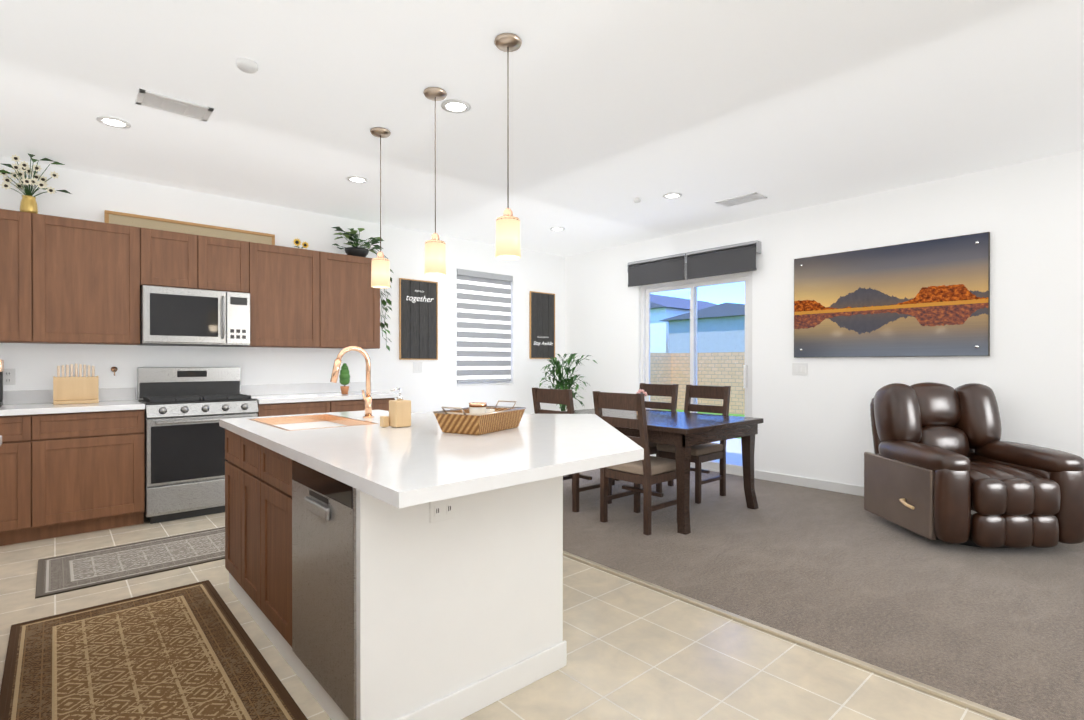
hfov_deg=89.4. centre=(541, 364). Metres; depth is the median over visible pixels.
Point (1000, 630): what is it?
floor carpet
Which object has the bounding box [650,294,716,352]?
house
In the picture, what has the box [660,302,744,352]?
house
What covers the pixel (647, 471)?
dining chair
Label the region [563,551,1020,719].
trim
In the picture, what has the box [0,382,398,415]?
countertop
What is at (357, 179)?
recessed light
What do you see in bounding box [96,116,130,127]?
recessed light
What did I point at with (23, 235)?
upper cabinet
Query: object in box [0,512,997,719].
floor
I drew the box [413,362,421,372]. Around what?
light switch
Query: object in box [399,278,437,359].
sign
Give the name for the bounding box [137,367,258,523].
range
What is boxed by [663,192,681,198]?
recessed light
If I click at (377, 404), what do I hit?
base cabinet
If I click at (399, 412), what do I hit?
soap dispenser
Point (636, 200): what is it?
smoke detector
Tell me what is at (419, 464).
island countertop
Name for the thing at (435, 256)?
pendant light
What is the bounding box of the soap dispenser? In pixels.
[380,388,410,427]
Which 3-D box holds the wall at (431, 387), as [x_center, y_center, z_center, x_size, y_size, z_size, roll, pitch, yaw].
[-2.111,-0.163,5.807,6.700,2.740,0.150,0,0,-42]
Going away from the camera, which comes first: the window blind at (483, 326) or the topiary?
the topiary
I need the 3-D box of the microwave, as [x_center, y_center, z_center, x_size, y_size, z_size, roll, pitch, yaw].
[-2.942,-0.389,4.650,0.760,0.462,0.462,0,0,-42]
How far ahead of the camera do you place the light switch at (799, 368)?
5.38 m
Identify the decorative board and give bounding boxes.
[104,210,274,244]
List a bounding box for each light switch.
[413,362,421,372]
[792,363,807,374]
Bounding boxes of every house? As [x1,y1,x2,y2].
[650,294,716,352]
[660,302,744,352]
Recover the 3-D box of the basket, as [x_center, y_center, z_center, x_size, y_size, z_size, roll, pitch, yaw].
[-0.275,0.235,2.495,0.247,0.124,0.448,0,0,28]
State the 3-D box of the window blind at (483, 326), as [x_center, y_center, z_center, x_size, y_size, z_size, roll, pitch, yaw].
[-0.727,-0.471,6.973,0.860,1.388,0.065,0,0,-42]
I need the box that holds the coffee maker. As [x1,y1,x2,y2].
[0,359,3,406]
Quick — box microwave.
[139,285,249,346]
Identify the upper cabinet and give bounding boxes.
[0,209,47,343]
[48,215,143,344]
[144,228,207,289]
[208,236,247,292]
[246,242,327,347]
[328,252,379,348]
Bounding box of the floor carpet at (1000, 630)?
[563,468,1083,719]
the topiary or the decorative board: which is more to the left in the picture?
the decorative board
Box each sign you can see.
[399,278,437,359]
[529,291,554,358]
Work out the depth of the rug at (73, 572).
3.35 m
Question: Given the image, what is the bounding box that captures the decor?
[293,238,308,248]
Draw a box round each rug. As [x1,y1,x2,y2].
[0,580,307,719]
[35,527,224,598]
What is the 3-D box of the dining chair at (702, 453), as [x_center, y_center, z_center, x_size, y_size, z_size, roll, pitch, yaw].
[1.387,0.704,5.033,0.535,1.010,0.450,0,0,-42]
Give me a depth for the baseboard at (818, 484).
5.29 m
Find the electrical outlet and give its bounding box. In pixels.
[3,369,15,384]
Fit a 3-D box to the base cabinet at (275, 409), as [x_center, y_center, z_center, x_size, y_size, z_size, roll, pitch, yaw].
[-2.346,0.771,5.078,0.680,0.876,0.620,0,0,-42]
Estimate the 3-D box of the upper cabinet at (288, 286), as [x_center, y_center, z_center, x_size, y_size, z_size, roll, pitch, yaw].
[-2.436,-0.622,5.174,0.680,0.920,0.350,0,0,-42]
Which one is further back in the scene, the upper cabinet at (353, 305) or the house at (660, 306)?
the house at (660, 306)
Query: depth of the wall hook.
4.45 m
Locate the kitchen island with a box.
[225,434,566,719]
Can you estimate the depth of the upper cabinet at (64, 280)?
4.12 m
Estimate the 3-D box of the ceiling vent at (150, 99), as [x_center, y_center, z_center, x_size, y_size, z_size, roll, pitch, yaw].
[-2.159,-1.519,3.223,0.360,0.011,0.210,0,0,-42]
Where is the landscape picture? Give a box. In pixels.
[794,232,989,357]
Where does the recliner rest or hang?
on the floor carpet at (1000, 630)
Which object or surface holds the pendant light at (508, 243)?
hanging from the ceiling
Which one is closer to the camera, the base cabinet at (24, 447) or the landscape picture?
the base cabinet at (24, 447)
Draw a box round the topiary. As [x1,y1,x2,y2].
[339,363,349,393]
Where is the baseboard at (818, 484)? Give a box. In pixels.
[755,470,976,513]
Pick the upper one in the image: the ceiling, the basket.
the ceiling
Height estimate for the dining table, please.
0.762 m
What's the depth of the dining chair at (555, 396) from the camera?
4.52 m
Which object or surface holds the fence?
on the ground
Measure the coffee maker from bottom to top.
0.330 m
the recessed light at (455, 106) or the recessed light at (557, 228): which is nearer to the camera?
the recessed light at (455, 106)
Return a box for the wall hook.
[111,367,117,375]
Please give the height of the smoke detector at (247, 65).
0.034 m
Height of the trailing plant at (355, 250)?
1.281 m
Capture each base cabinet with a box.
[0,414,47,545]
[48,409,144,538]
[258,400,339,416]
[340,398,394,411]
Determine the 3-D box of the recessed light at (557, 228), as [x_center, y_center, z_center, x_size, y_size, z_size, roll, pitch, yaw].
[0.176,-1.529,6.196,0.174,0.009,0.174,0,0,-42]
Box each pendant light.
[370,127,390,287]
[423,87,446,275]
[494,33,521,259]
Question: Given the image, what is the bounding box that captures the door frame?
[639,271,751,475]
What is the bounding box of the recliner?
[864,382,1083,547]
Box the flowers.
[0,153,70,213]
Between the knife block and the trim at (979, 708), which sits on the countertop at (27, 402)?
the knife block
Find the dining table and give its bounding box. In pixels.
[565,408,762,534]
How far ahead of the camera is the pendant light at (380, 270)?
3.55 m
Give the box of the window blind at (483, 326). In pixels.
[457,269,512,382]
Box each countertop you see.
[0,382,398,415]
[219,410,643,509]
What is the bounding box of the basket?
[433,400,525,434]
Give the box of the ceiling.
[0,0,1083,256]
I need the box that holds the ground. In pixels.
[663,409,744,465]
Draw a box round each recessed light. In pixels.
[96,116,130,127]
[346,176,368,182]
[441,99,470,112]
[550,227,564,230]
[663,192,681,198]
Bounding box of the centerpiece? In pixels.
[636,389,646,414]
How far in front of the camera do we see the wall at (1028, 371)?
4.90 m
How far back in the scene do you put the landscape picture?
4.73 m
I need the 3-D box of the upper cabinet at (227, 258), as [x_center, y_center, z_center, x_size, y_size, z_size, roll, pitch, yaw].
[-2.860,-0.853,4.796,0.456,0.455,0.350,0,0,-42]
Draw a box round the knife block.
[53,364,98,404]
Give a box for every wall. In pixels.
[0,157,564,413]
[565,150,1083,485]
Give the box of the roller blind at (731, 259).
[627,240,760,286]
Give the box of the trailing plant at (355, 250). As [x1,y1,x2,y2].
[331,227,392,350]
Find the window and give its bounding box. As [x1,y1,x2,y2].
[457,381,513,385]
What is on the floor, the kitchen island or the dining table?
the kitchen island
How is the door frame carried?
attached to the wall at (1028, 371)
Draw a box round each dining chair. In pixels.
[532,388,611,511]
[593,391,676,534]
[612,383,678,488]
[656,385,730,503]
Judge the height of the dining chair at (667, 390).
1.010 m
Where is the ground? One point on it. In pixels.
(735, 456)
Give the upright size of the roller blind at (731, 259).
0.307 m
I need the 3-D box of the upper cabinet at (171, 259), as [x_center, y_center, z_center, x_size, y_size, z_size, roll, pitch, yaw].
[-3.100,-0.852,4.584,0.456,0.455,0.350,0,0,-42]
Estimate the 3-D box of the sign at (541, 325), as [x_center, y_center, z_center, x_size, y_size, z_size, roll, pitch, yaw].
[0.007,-0.534,7.570,0.454,0.914,0.023,0,0,-42]
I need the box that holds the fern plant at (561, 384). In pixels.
[533,353,597,410]
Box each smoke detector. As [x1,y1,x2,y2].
[236,58,258,73]
[633,198,640,202]
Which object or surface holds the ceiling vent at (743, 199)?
in the ceiling
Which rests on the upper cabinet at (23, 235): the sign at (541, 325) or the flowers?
the flowers
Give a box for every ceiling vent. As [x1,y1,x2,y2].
[135,89,213,121]
[715,192,766,206]
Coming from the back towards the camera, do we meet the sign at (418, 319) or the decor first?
the sign at (418, 319)
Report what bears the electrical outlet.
attached to the wall at (431, 387)
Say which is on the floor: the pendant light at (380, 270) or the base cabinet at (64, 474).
the base cabinet at (64, 474)
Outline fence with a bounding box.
[650,352,744,414]
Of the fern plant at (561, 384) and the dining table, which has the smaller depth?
the dining table

